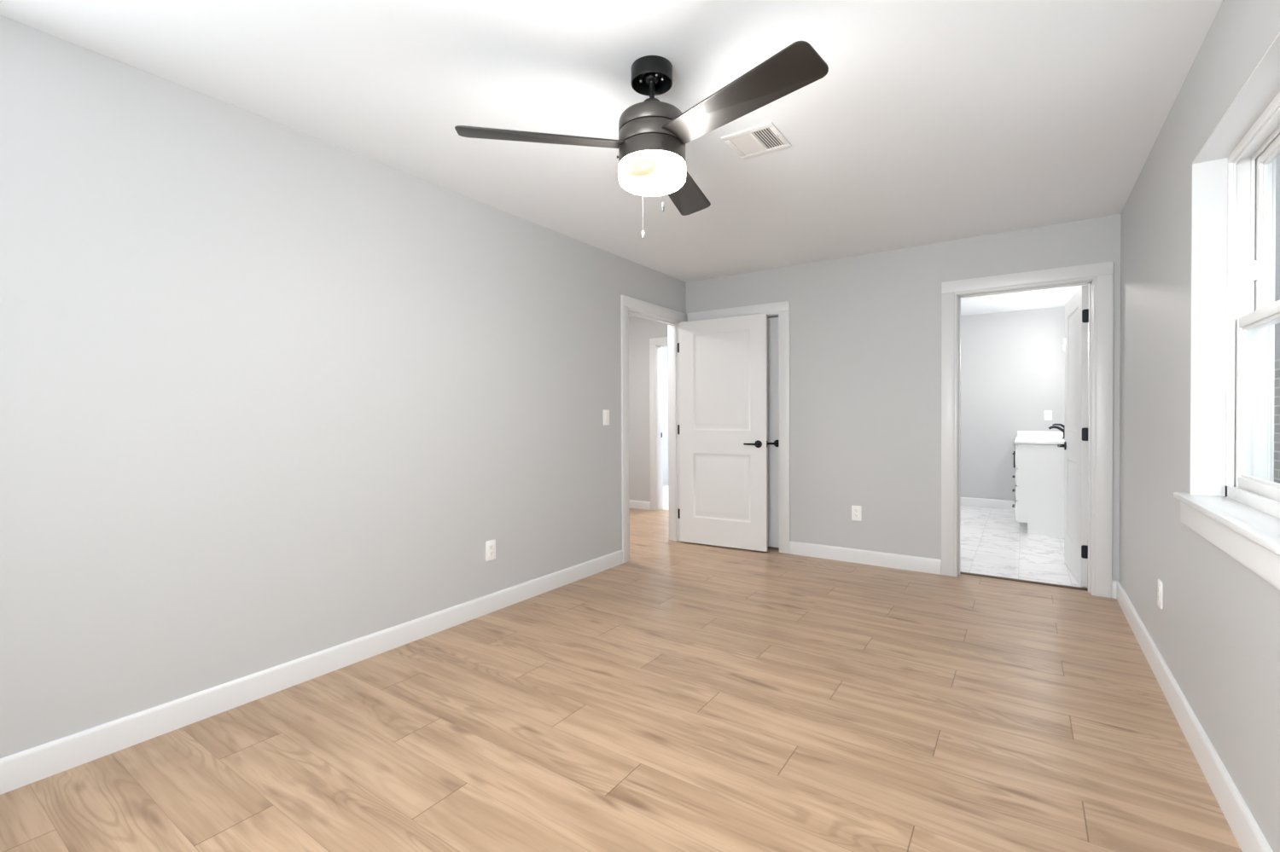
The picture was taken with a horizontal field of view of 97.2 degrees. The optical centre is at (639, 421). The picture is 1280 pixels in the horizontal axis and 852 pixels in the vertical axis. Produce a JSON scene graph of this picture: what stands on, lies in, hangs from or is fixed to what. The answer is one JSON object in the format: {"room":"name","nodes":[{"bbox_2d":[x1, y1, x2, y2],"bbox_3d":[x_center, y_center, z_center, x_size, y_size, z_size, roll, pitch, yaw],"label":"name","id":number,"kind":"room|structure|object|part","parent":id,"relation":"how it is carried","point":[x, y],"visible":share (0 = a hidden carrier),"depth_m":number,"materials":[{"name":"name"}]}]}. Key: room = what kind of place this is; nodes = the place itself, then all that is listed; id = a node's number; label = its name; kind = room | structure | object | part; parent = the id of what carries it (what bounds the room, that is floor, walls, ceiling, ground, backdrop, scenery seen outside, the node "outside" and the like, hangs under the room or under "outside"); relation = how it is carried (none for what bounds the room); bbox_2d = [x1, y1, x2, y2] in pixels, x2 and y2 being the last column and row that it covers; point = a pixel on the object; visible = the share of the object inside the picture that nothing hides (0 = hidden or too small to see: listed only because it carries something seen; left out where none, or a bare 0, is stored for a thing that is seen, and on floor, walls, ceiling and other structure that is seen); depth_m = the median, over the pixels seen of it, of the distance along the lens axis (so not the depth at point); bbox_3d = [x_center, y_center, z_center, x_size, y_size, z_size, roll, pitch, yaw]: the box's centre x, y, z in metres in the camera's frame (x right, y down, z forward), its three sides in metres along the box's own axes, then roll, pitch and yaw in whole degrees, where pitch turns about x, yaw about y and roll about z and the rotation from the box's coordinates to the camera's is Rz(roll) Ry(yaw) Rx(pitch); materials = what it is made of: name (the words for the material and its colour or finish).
{"room":"empty bedroom","nodes":[
{"label":"empty bedroom","id":0,"kind":"room"},
{"bbox_2d":[0,15,686,758],"bbox_3d":[-0.808,-0.078,3.642,0.130,2.440,6.670,0,1,34],"label":"wall","id":1,"kind":"structure","parent":0,"point":[272,394],"depth_m":2.32,"materials":[{"name":"grey paint"}]},
{"bbox_2d":[0,550,622,795],"bbox_3d":[-1.382,1.100,2.677,0.014,0.108,4.404,0,1,34],"label":"baseboard","id":2,"kind":"structure","parent":1,"relation":"attached to","point":[26,767],"depth_m":2.32,"materials":[{"name":"white paint"}]},
{"bbox_2d":[485,540,495,561],"bbox_3d":[-0.896,0.774,3.392,0.008,0.118,0.073,0,1,34],"label":"wall outlet","id":3,"kind":"object","parent":1,"relation":"attached to","point":[490,545],"visible":1,"depth_m":3.38,"materials":[{"name":"white plastic"}]},
{"bbox_2d":[603,409,609,425],"bbox_3d":[-0.258,-0.033,4.324,0.010,0.118,0.073,0,1,34],"label":"light switch","id":4,"kind":"object","parent":1,"relation":"attached to","point":[606,412],"visible":1,"depth_m":4.32,"materials":[{"name":"white plastic"}]},
{"bbox_2d":[620,295,790,564],"bbox_3d":[0.542,0.054,4.727,1.141,2.142,1.171,0,1,34],"label":"door frame","id":5,"kind":"structure","parent":1,"relation":"attached to","point":[629,305],"depth_m":4.81,"materials":[{"name":"white paint"}]},
{"bbox_3d":[-0.116,0.101,4.525,0.018,2.058,0.095,0,1,34],"label":"casing leg","id":6,"kind":"part","parent":5,"relation":"part of","materials":[{"name":"white paint"}]},
{"bbox_3d":[1.228,0.090,4.804,0.095,2.063,0.018,0,1,34],"label":"casing leg","id":7,"kind":"part","parent":5,"relation":"part of","materials":[{"name":"white paint"}]},
{"bbox_2d":[0,0,1222,317],"bbox_3d":[0.271,-1.360,4.300,5.806,0.100,9.400,0,1,34],"label":"ceiling","id":8,"kind":"structure","parent":0,"point":[928,121],"depth_m":2.21,"materials":[{"name":"white paint"}]},
{"bbox_2d":[454,40,828,238],"bbox_3d":[0.149,-0.997,2.076,1.193,0.578,1.188,0,1,34],"label":"ceiling fan","id":9,"kind":"object","parent":8,"relation":"hanging from","point":[654,134],"visible":1,"depth_m":1.94,"materials":[{"name":"black metal"}]},
{"bbox_3d":[-0.341,-0.997,1.983,0.582,0.040,0.143,0,1,-10],"label":"blade","id":10,"kind":"part","parent":9,"relation":"part of","materials":[{"name":"black wood"}]},
{"bbox_3d":[0.044,-0.896,2.054,0.244,0.073,0.244,0,1,34],"label":"lamp shade","id":11,"kind":"part","parent":9,"relation":"part of","materials":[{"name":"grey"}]},
{"bbox_3d":[0.077,-0.847,1.937,0.007,0.226,0.009,0,1,-16],"label":"pull chain","id":12,"kind":"part","parent":9,"relation":"part of","materials":[{"name":"grey metal"}]},
{"bbox_3d":[0.176,-1.004,2.421,0.143,0.040,0.582,0,1,20],"label":"blade","id":13,"kind":"part","parent":9,"relation":"part of","materials":[{"name":"black wood"}]},
{"bbox_3d":[0.297,-0.998,1.755,0.143,0.040,0.582,-1,1,-40],"label":"blade","id":14,"kind":"part","parent":9,"relation":"part of","materials":[{"name":"black wood"}]},
{"bbox_2d":[721,122,791,159],"bbox_3d":[0.539,-1.285,2.600,0.240,0.016,0.262,0,1,34],"label":"ceiling vent","id":15,"kind":"object","parent":8,"relation":"in","point":[762,139],"visible":1,"depth_m":2.59,"materials":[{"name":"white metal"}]},
{"bbox_2d":[0,485,1242,851],"bbox_3d":[0.254,1.177,4.465,5.602,0.104,9.200,0,1,34],"label":"floor","id":16,"kind":"structure","parent":0,"point":[677,696],"depth_m":2.07,"materials":[{"name":"brown wood"}]},
{"bbox_2d":[960,571,1087,591],"bbox_3d":[2.680,1.118,3.971,0.759,0.011,0.042,0,1,34],"label":"threshold","id":17,"kind":"object","parent":16,"relation":"on","point":[961,573],"visible":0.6,"depth_m":3.94,"materials":[{"name":"brown"}]},
{"bbox_2d":[1012,443,1087,540],"bbox_3d":[4.374,0.653,6.067,0.597,0.878,1.600,0,1,34],"label":"vanity cabinet","id":18,"kind":"object","parent":16,"relation":"on","point":[1039,468],"visible":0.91,"depth_m":5.45,"materials":[{"name":"white paint"}]},
{"bbox_3d":[3.834,0.881,5.743,0.022,0.190,0.428,0,1,34],"label":"drawer","id":19,"kind":"part","parent":18,"relation":"part of","materials":[{"name":"white paint"}]},
{"bbox_3d":[3.834,0.706,5.741,0.022,0.140,0.428,0,1,34],"label":"drawer","id":20,"kind":"part","parent":18,"relation":"part of","materials":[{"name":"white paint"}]},
{"bbox_3d":[3.833,0.546,5.740,0.022,0.160,0.428,0,1,34],"label":"drawer","id":21,"kind":"part","parent":18,"relation":"part of","materials":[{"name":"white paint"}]},
{"bbox_3d":[3.832,0.348,5.738,0.022,0.217,0.428,0,1,34],"label":"drawer","id":22,"kind":"part","parent":18,"relation":"part of","materials":[{"name":"white paint"}]},
{"bbox_2d":[1014,430,1064,444],"bbox_3d":[4.382,0.160,6.059,0.578,0.098,1.630,0,1,34],"label":"countertop","id":23,"kind":"structure","parent":18,"relation":"on","point":[1023,437],"depth_m":6.16,"materials":[{"name":"white stone"}]},
{"bbox_2d":[1026,437,1058,439],"bbox_3d":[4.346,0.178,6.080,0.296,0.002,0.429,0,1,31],"label":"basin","id":24,"kind":"object","parent":23,"relation":"in","point":[1026,438],"depth_m":6.03,"materials":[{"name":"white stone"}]},
{"bbox_2d":[1048,424,1064,438],"bbox_3d":[4.453,0.099,6.006,0.172,0.159,0.052,0,1,34],"label":"faucet","id":25,"kind":"object","parent":23,"relation":"on","point":[1054,426],"visible":0.7,"depth_m":5.99,"materials":[{"name":"black metal"}]},
{"bbox_3d":[4.464,0.053,5.998,0.130,0.066,0.034,0,1,34],"label":"handle","id":26,"kind":"part","parent":25,"relation":"part of","materials":[{"name":"black metal"}]},
{"bbox_2d":[628,316,668,501],"bbox_3d":[0.148,-0.117,7.102,2.450,2.440,0.125,0,1,34],"label":"wall","id":27,"kind":"structure","parent":0,"point":[641,330],"depth_m":7.13,"materials":[{"name":"grey paint"}]},
{"bbox_2d":[629,500,650,510],"bbox_3d":[-0.331,1.052,7.359,1.115,0.100,0.014,0,1,34],"label":"baseboard","id":28,"kind":"structure","parent":27,"relation":"attached to","point":[633,504],"depth_m":7.13,"materials":[{"name":"white paint"}]},
{"bbox_2d":[649,337,668,511],"bbox_3d":[0.568,0.035,6.808,0.984,2.137,0.144,0,1,34],"label":"door frame","id":29,"kind":"structure","parent":27,"relation":"attached to","point":[656,345],"depth_m":7.00,"materials":[{"name":"white paint"}]},
{"bbox_3d":[0.165,0.075,7.006,0.095,2.058,0.018,0,1,34],"label":"casing leg","id":30,"kind":"part","parent":29,"relation":"part of","materials":[{"name":"white paint"}]},
{"bbox_2d":[662,347,668,486],"bbox_3d":[-1.448,-0.108,6.820,0.130,2.440,6.900,0,1,34],"label":"wall","id":31,"kind":"structure","parent":0,"point":[665,350],"depth_m":9.45,"materials":[{"name":"grey paint"}]},
{"bbox_2d":[686,214,1120,581],"bbox_3d":[1.775,-0.098,4.516,3.152,2.440,0.125,0,1,34],"label":"wall","id":32,"kind":"structure","parent":0,"point":[865,329],"depth_m":4.38,"materials":[{"name":"grey paint"}]},
{"bbox_2d":[677,314,767,552],"bbox_3d":[0.717,0.096,5.032,0.868,2.026,0.142,0,1,30],"label":"door","id":33,"kind":"structure","parent":32,"relation":"in","point":[722,428],"depth_m":5.00,"materials":[{"name":"white paint"}]},
{"bbox_3d":[0.964,0.192,4.836,0.151,0.065,0.054,0,1,30],"label":"handle","id":34,"kind":"part","parent":33,"relation":"part of","materials":[{"name":"black metal"}]},
{"bbox_2d":[767,317,779,547],"bbox_3d":[0.912,0.095,5.126,0.773,2.022,0.088,0,1,34],"label":"door","id":35,"kind":"structure","parent":32,"relation":"in","point":[772,322],"depth_m":4.96,"materials":[{"name":"white paint"}]},
{"bbox_3d":[1.154,0.190,4.941,0.151,0.065,0.054,0,1,34],"label":"handle","id":36,"kind":"part","parent":35,"relation":"part of","materials":[{"name":"black metal"}]},
{"bbox_2d":[851,506,861,521],"bbox_3d":[1.721,0.728,4.482,0.073,0.118,0.008,0,1,34],"label":"wall outlet","id":37,"kind":"object","parent":32,"relation":"attached to","point":[856,510],"visible":1,"depth_m":4.48,"materials":[{"name":"white plastic"}]},
{"bbox_2d":[789,541,941,575],"bbox_3d":[1.740,1.069,4.471,1.145,0.108,0.014,0,1,34],"label":"baseboard","id":38,"kind":"structure","parent":32,"relation":"attached to","point":[872,558],"depth_m":4.43,"materials":[{"name":"white paint"}]},
{"bbox_2d":[941,261,1113,598],"bbox_3d":[2.644,0.053,3.915,0.967,2.144,0.144,0,1,34],"label":"door frame","id":39,"kind":"structure","parent":32,"relation":"attached to","point":[1099,276],"depth_m":3.71,"materials":[{"name":"white paint"}]},
{"bbox_3d":[2.250,0.094,4.108,0.099,2.061,0.018,0,1,34],"label":"casing leg","id":40,"kind":"part","parent":39,"relation":"part of","materials":[{"name":"white paint"}]},
{"bbox_3d":[2.968,0.096,3.619,0.099,2.061,0.018,0,1,34],"label":"casing leg","id":41,"kind":"part","parent":39,"relation":"part of","materials":[{"name":"white paint"}]},
{"bbox_2d":[1057,285,1088,587],"bbox_3d":[3.173,0.096,4.105,0.143,2.022,0.770,0,1,29],"label":"door","id":42,"kind":"structure","parent":32,"relation":"in","point":[1075,445],"depth_m":3.97,"materials":[{"name":"white paint"}]},
{"bbox_3d":[3.264,0.188,4.359,0.054,0.065,0.151,0,1,30],"label":"handle","id":43,"kind":"part","parent":42,"relation":"part of","materials":[{"name":"black metal"}]},
{"bbox_2d":[960,306,1064,500],"bbox_3d":[4.313,-0.135,7.170,2.356,2.440,0.130,0,1,34],"label":"wall","id":44,"kind":"structure","parent":0,"point":[1013,363],"depth_m":6.97,"materials":[{"name":"grey paint"}]},
{"bbox_2d":[960,497,1015,510],"bbox_3d":[4.247,1.026,7.143,2.022,0.118,0.014,0,1,34],"label":"baseboard","id":45,"kind":"structure","parent":44,"relation":"attached to","point":[965,502],"depth_m":7.06,"materials":[{"name":"white paint"}]},
{"bbox_2d":[1044,410,1052,420],"bbox_3d":[4.857,-0.076,6.714,0.073,0.118,0.010,0,1,34],"label":"light switch","id":46,"kind":"object","parent":44,"relation":"attached to","point":[1048,414],"visible":1,"depth_m":6.71,"materials":[{"name":"white plastic"}]},
{"bbox_2d":[1086,0,1279,851],"bbox_3d":[2.611,-0.084,2.763,0.203,2.440,9.070,0,1,34],"label":"wall","id":47,"kind":"structure","parent":0,"point":[1216,630],"depth_m":2.13,"materials":[{"name":"grey paint"}]},
{"bbox_2d":[1157,579,1163,609],"bbox_3d":[2.292,0.759,2.489,0.008,0.118,0.073,0,1,34],"label":"wall outlet","id":48,"kind":"object","parent":47,"relation":"attached to","point":[1160,583],"visible":1,"depth_m":2.47,"materials":[{"name":"white plastic"}]},
{"bbox_2d":[1111,580,1273,851],"bbox_3d":[1.497,1.098,1.347,0.036,0.115,5.450,0,1,34],"label":"baseboard","id":49,"kind":"structure","parent":47,"relation":"attached to","point":[1243,826],"depth_m":1.88,"materials":[{"name":"white paint"}]},
{"bbox_2d":[1173,31,1279,590],"bbox_3d":[1.813,-0.310,1.616,0.252,1.378,1.075,0,1,34],"label":"window","id":50,"kind":"structure","parent":47,"relation":"in","point":[1233,502],"depth_m":1.94,"materials":[{"name":"white paint"}]},
{"bbox_3d":[1.864,-0.329,1.594,0.106,1.200,0.905,0,1,34],"label":"frame","id":51,"kind":"part","parent":50,"relation":"part of","materials":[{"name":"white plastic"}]},
{"bbox_3d":[1.850,-0.057,1.607,0.031,0.593,0.865,0,1,34],"label":"sash","id":52,"kind":"part","parent":50,"relation":"part of","materials":[{"name":"white plastic"}]},
{"bbox_3d":[1.886,-0.613,1.576,0.031,0.591,0.865,0,1,34],"label":"sash","id":53,"kind":"part","parent":50,"relation":"part of","materials":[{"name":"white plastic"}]},
{"bbox_3d":[1.919,-0.339,1.557,0.012,1.320,1.053,0,1,34],"label":"casing","id":54,"kind":"part","parent":50,"relation":"part of","materials":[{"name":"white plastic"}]},
{"label":"outside","id":55,"kind":"structure","parent":0,"visible":0},
{"bbox_3d":[6.228,1.560,1.425,54.000,0.150,60.000,0,1,34],"label":"ground","id":56,"kind":"structure","parent":55,"visible":0},
{"bbox_2d":[1274,153,1279,483],"bbox_3d":[6.402,-2.111,0.956,7.000,7.200,19.500,0,1,34],"label":"house","id":57,"kind":"structure","parent":56,"relation":"on","point":[1277,383],"depth_m":4.47,"materials":[{"name":"grey brick"}]}
]}

